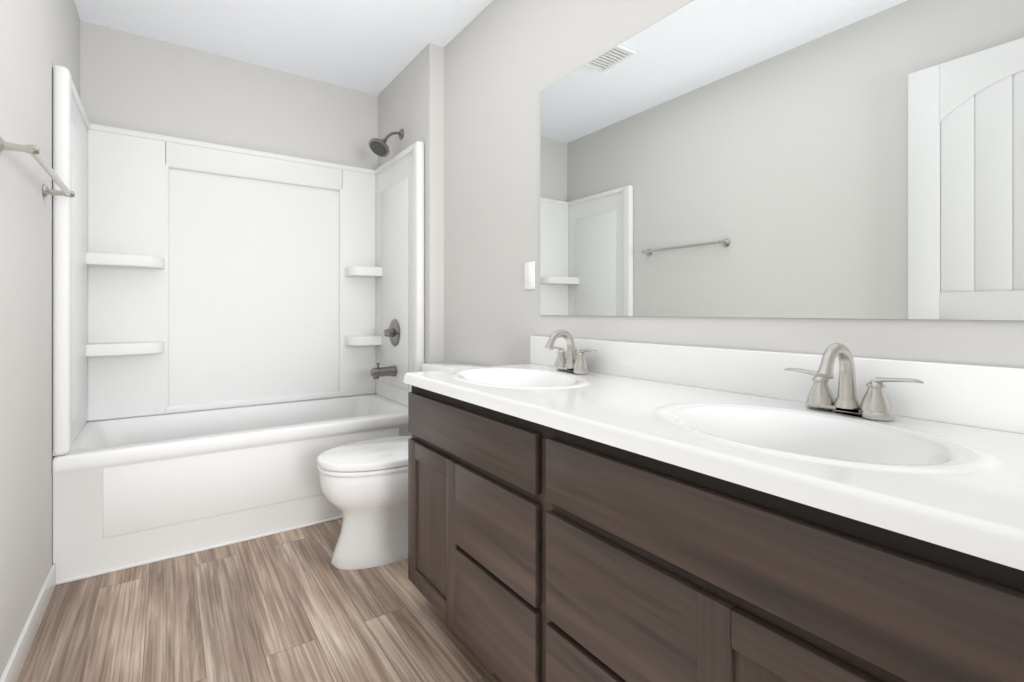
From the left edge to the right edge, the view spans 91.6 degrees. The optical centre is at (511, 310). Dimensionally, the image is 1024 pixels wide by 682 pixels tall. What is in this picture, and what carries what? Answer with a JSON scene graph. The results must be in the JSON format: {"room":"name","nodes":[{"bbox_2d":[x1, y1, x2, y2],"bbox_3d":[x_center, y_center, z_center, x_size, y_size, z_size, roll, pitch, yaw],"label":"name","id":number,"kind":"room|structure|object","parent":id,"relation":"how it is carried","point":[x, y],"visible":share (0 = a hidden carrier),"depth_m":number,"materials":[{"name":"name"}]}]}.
{"room":"bathroom","nodes":[
{"label":"bathroom","id":0,"kind":"room"},
{"bbox_2d":[0,0,79,675],"bbox_3d":[-1.265,-0.213,1.101,0.100,2.530,3.610,0,0,-35],"label":"wall","id":1,"kind":"structure","parent":0,"point":[39,39],"depth_m":1.56,"materials":[{"name":"beige paint"}]},
{"bbox_2d":[0,564,55,681],"bbox_3d":[-0.996,1.008,0.814,0.014,0.088,2.632,0,0,-35],"label":"baseboard","id":2,"kind":"structure","parent":1,"relation":"attached to","point":[12,670],"depth_m":1.55,"materials":[{"name":"white wood"}]},
{"bbox_2d":[0,137,74,198],"bbox_3d":[-1.467,-0.428,1.557,0.084,0.054,0.664,0,0,-35],"label":"towel rail","id":3,"kind":"object","parent":1,"relation":"attached to","point":[34,151],"visible":1,"depth_m":1.44,"materials":[{"name":"silver metal"}]},
{"bbox_2d":[80,20,377,169],"bbox_3d":[-1.550,-0.213,3.038,1.637,2.530,0.100,0,0,-35],"label":"wall","id":4,"kind":"structure","parent":0,"point":[131,81],"depth_m":2.87,"materials":[{"name":"beige paint"}]},
{"bbox_2d":[17,519,500,681],"bbox_3d":[-0.551,1.082,1.595,1.837,0.060,3.610,0,0,-35],"label":"floor","id":5,"kind":"structure","parent":0,"point":[295,605],"depth_m":1.67,"materials":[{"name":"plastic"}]},
{"bbox_2d":[52,394,411,584],"bbox_3d":[-1.335,0.806,2.652,1.547,0.492,0.772,0,0,-35],"label":"bathtub","id":6,"kind":"object","parent":5,"relation":"on","point":[130,492],"visible":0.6,"depth_m":2.23,"materials":[{"name":"white plastic"}]},
{"bbox_2d":[53,65,423,455],"bbox_3d":[-1.337,-0.195,2.654,1.547,1.506,0.768,0,0,-35],"label":"tub surround","id":7,"kind":"object","parent":6,"relation":"on","point":[189,275],"visible":0.96,"depth_m":2.82,"materials":[{"name":"white plastic"}]},
{"bbox_2d":[370,363,396,378],"bbox_3d":[-0.775,0.357,2.994,0.147,0.095,0.066,0,0,-35],"label":"tub spout","id":8,"kind":"object","parent":7,"relation":"attached to","point":[377,372],"visible":1,"depth_m":2.97,"materials":[{"name":"silver metal"}]},
{"bbox_2d":[369,129,403,156],"bbox_3d":[-0.752,-1.024,2.988,0.207,0.193,0.127,0,0,-35],"label":"shower head","id":9,"kind":"object","parent":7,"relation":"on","point":[378,147],"visible":0.98,"depth_m":2.96},
{"bbox_2d":[384,319,399,345],"bbox_3d":[-0.740,0.132,3.009,0.073,0.164,0.178,0,0,-35],"label":"shower valve","id":10,"kind":"object","parent":7,"relation":"attached to","point":[392,332],"visible":1,"depth_m":3.00,"materials":[{"name":"silver metal"}]},
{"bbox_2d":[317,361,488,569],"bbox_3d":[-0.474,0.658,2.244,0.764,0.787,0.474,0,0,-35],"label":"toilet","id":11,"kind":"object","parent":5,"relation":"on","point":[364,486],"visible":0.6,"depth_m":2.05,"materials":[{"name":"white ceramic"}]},
{"bbox_2d":[408,385,1023,681],"bbox_3d":[0.332,0.653,1.249,0.574,0.797,1.651,0,0,-35],"label":"bathroom vanity","id":12,"kind":"object","parent":5,"relation":"on","point":[537,552],"visible":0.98,"depth_m":0.86,"materials":[{"name":"brown wood"}]},
{"bbox_2d":[404,335,1023,570],"bbox_3d":[0.330,0.224,1.247,0.580,0.241,1.675,0,0,-35],"label":"countertop","id":13,"kind":"structure","parent":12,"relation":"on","point":[939,460],"depth_m":0.97,"materials":[{"name":"white stone"}]},
{"bbox_2d":[544,330,597,374],"bbox_3d":[0.176,0.142,1.758,0.147,0.152,0.260,0,0,-35],"label":"faucet","id":14,"kind":"object","parent":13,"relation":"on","point":[571,363],"visible":1,"depth_m":1.76,"materials":[{"name":"silver metal"}]},
{"bbox_2d":[784,343,923,420],"bbox_3d":[0.677,0.142,1.034,0.147,0.152,0.260,0,0,-35],"label":"faucet","id":15,"kind":"object","parent":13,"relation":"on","point":[874,404],"visible":1,"depth_m":1.04,"materials":[{"name":"silver metal"}]},
{"bbox_2d":[74,0,492,94],"bbox_3d":[-0.551,-1.508,1.595,1.837,0.060,3.610,0,0,-35],"label":"ceiling","id":16,"kind":"structure","parent":0,"point":[375,47],"depth_m":2.60,"materials":[{"name":"white paint"}]},
{"bbox_2d":[378,42,443,362],"bbox_3d":[-0.651,-0.213,3.101,0.087,2.530,0.820,0,0,-35],"label":"wall","id":17,"kind":"structure","parent":0,"point":[411,99],"depth_m":2.78,"materials":[{"name":"beige paint"}]},
{"bbox_2d":[444,0,1023,367],"bbox_3d":[0.163,-0.213,2.090,0.100,2.530,3.610,0,0,-35],"label":"wall","id":18,"kind":"structure","parent":0,"point":[506,62],"depth_m":2.16,"materials":[{"name":"beige paint"}]},
{"bbox_2d":[525,261,534,289],"bbox_3d":[0.075,-0.150,2.120,0.009,0.116,0.072,0,0,-35],"label":"light switch","id":19,"kind":"object","parent":18,"relation":"attached to","point":[529,275],"visible":1,"depth_m":2.11,"materials":[{"name":"white plastic"}]},
{"bbox_2d":[540,0,1023,319],"bbox_3d":[0.539,-0.446,1.452,0.006,0.925,1.474,0,0,-35],"label":"mirror","id":20,"kind":"object","parent":18,"relation":"attached to","point":[855,159],"visible":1,"depth_m":1.22,"materials":[{"name":"clear glass"}]}
]}

